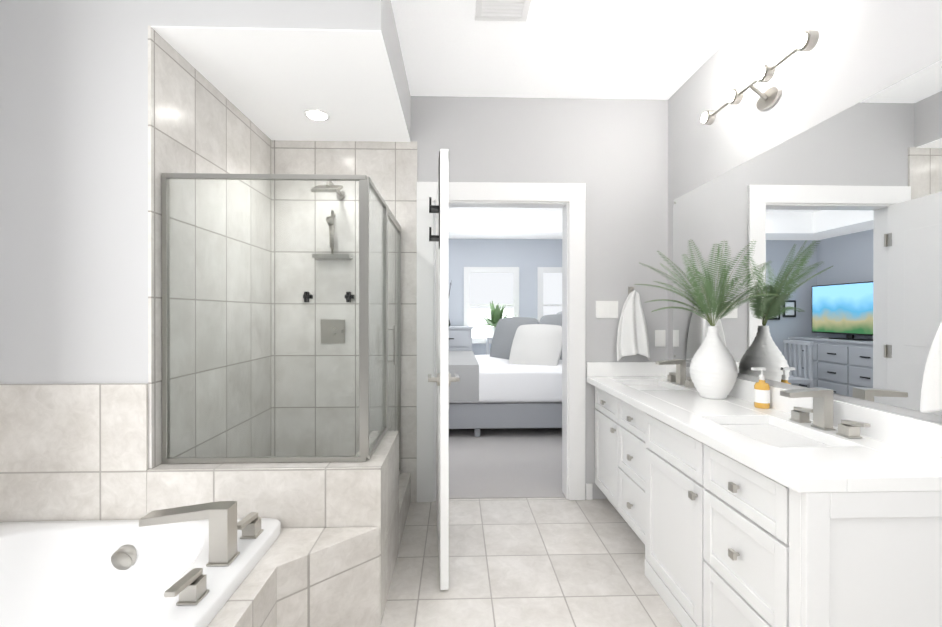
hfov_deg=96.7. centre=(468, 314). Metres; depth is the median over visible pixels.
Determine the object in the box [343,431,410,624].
wall
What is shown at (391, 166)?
shower wall tile
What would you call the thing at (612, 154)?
wall
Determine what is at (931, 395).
hanging towel
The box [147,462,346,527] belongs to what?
wall
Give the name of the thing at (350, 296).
hook
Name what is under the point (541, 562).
floor
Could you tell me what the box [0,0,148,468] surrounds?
wall
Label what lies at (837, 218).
mirror
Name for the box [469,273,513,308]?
blind
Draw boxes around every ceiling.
[151,26,409,141]
[391,0,765,99]
[449,207,561,210]
[449,210,561,238]
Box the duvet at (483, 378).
[449,355,561,402]
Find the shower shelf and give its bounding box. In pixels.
[312,254,352,259]
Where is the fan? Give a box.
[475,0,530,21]
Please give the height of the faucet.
0.185 m
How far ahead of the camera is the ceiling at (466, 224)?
5.82 m
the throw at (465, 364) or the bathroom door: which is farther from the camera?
the throw at (465, 364)
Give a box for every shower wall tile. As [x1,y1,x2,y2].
[148,26,271,468]
[272,140,416,501]
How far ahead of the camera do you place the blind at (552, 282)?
6.37 m
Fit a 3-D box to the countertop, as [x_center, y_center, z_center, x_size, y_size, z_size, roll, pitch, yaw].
[1.118,0.449,2.008,0.549,0.040,1.792,0,0,-2]
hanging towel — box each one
[617,287,649,360]
[920,322,941,412]
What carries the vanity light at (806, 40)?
attached to the wall at (861, 50)
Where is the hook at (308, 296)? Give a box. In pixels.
[303,292,312,301]
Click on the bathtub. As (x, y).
(217, 564)
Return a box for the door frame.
[417,182,585,501]
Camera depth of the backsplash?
2.89 m
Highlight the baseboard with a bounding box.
[586,483,592,499]
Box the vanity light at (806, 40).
[701,30,818,124]
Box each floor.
[379,497,681,626]
[449,428,561,491]
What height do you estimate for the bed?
1.318 m
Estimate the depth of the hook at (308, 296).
2.78 m
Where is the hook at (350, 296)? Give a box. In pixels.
[345,292,353,301]
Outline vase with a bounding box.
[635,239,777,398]
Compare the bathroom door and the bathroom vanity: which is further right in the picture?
the bathroom vanity
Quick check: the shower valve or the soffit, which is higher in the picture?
the soffit
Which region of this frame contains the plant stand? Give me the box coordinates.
[486,337,492,354]
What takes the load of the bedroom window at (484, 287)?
in the wall at (527, 257)
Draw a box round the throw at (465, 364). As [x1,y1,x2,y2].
[449,351,478,400]
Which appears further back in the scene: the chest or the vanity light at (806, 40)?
the chest
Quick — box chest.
[449,281,472,350]
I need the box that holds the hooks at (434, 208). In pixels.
[429,151,439,247]
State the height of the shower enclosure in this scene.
1.672 m
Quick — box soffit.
[148,0,410,140]
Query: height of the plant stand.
0.936 m
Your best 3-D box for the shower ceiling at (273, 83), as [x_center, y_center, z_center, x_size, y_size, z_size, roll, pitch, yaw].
[-0.847,-1.175,2.282,0.942,0.004,1.128,0,0,-2]
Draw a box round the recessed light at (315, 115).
[303,109,329,121]
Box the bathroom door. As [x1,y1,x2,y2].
[428,149,459,589]
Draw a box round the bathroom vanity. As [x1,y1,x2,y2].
[589,383,941,626]
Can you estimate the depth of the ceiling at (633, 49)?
2.33 m
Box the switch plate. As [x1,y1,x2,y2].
[596,301,617,317]
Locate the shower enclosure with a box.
[162,173,400,474]
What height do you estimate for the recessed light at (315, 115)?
0.006 m
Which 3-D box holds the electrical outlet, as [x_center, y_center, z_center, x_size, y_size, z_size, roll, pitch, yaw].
[1.334,0.164,2.909,0.072,0.115,0.008,0,0,-2]
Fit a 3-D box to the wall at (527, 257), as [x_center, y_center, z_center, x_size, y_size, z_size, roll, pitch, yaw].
[-0.178,-0.116,6.401,5.350,2.770,0.120,0,0,-2]
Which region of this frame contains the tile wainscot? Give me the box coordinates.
[0,383,147,521]
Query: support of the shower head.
attached to the shower wall tile at (391, 166)
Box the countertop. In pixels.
[587,375,941,486]
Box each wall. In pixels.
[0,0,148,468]
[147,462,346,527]
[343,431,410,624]
[411,96,667,498]
[449,239,561,354]
[668,0,941,423]
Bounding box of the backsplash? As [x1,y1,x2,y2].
[587,363,666,374]
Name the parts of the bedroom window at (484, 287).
pane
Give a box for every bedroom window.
[464,267,518,343]
[537,267,561,320]
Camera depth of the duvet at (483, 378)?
4.27 m
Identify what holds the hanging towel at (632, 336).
hanging from the wall at (612, 154)
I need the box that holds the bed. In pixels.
[449,311,561,436]
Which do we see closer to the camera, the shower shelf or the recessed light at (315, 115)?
the recessed light at (315, 115)
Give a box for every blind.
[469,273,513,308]
[543,273,561,315]
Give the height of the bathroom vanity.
0.810 m
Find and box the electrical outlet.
[655,330,665,346]
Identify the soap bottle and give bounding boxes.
[751,367,769,408]
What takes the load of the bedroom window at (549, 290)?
in the wall at (527, 257)
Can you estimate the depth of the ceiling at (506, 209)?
5.74 m
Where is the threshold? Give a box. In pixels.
[449,491,564,498]
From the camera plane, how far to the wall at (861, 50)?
1.85 m
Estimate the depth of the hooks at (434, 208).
1.97 m
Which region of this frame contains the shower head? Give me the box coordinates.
[311,181,344,198]
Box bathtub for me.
[0,501,379,626]
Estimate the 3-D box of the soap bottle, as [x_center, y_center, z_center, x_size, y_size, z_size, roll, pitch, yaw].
[1.349,0.337,1.933,0.076,0.184,0.061,0,0,-2]
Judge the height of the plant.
0.552 m
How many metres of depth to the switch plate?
2.90 m
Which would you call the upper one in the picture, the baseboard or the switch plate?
the switch plate
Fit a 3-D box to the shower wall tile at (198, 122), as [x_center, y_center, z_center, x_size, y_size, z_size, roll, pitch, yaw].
[-1.313,0.051,2.272,0.012,2.455,1.130,0,0,-2]
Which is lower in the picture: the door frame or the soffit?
the door frame
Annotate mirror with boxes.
[673,60,941,415]
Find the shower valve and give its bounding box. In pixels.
[321,319,344,342]
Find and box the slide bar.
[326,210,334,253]
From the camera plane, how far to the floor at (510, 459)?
3.65 m
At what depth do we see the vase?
2.10 m

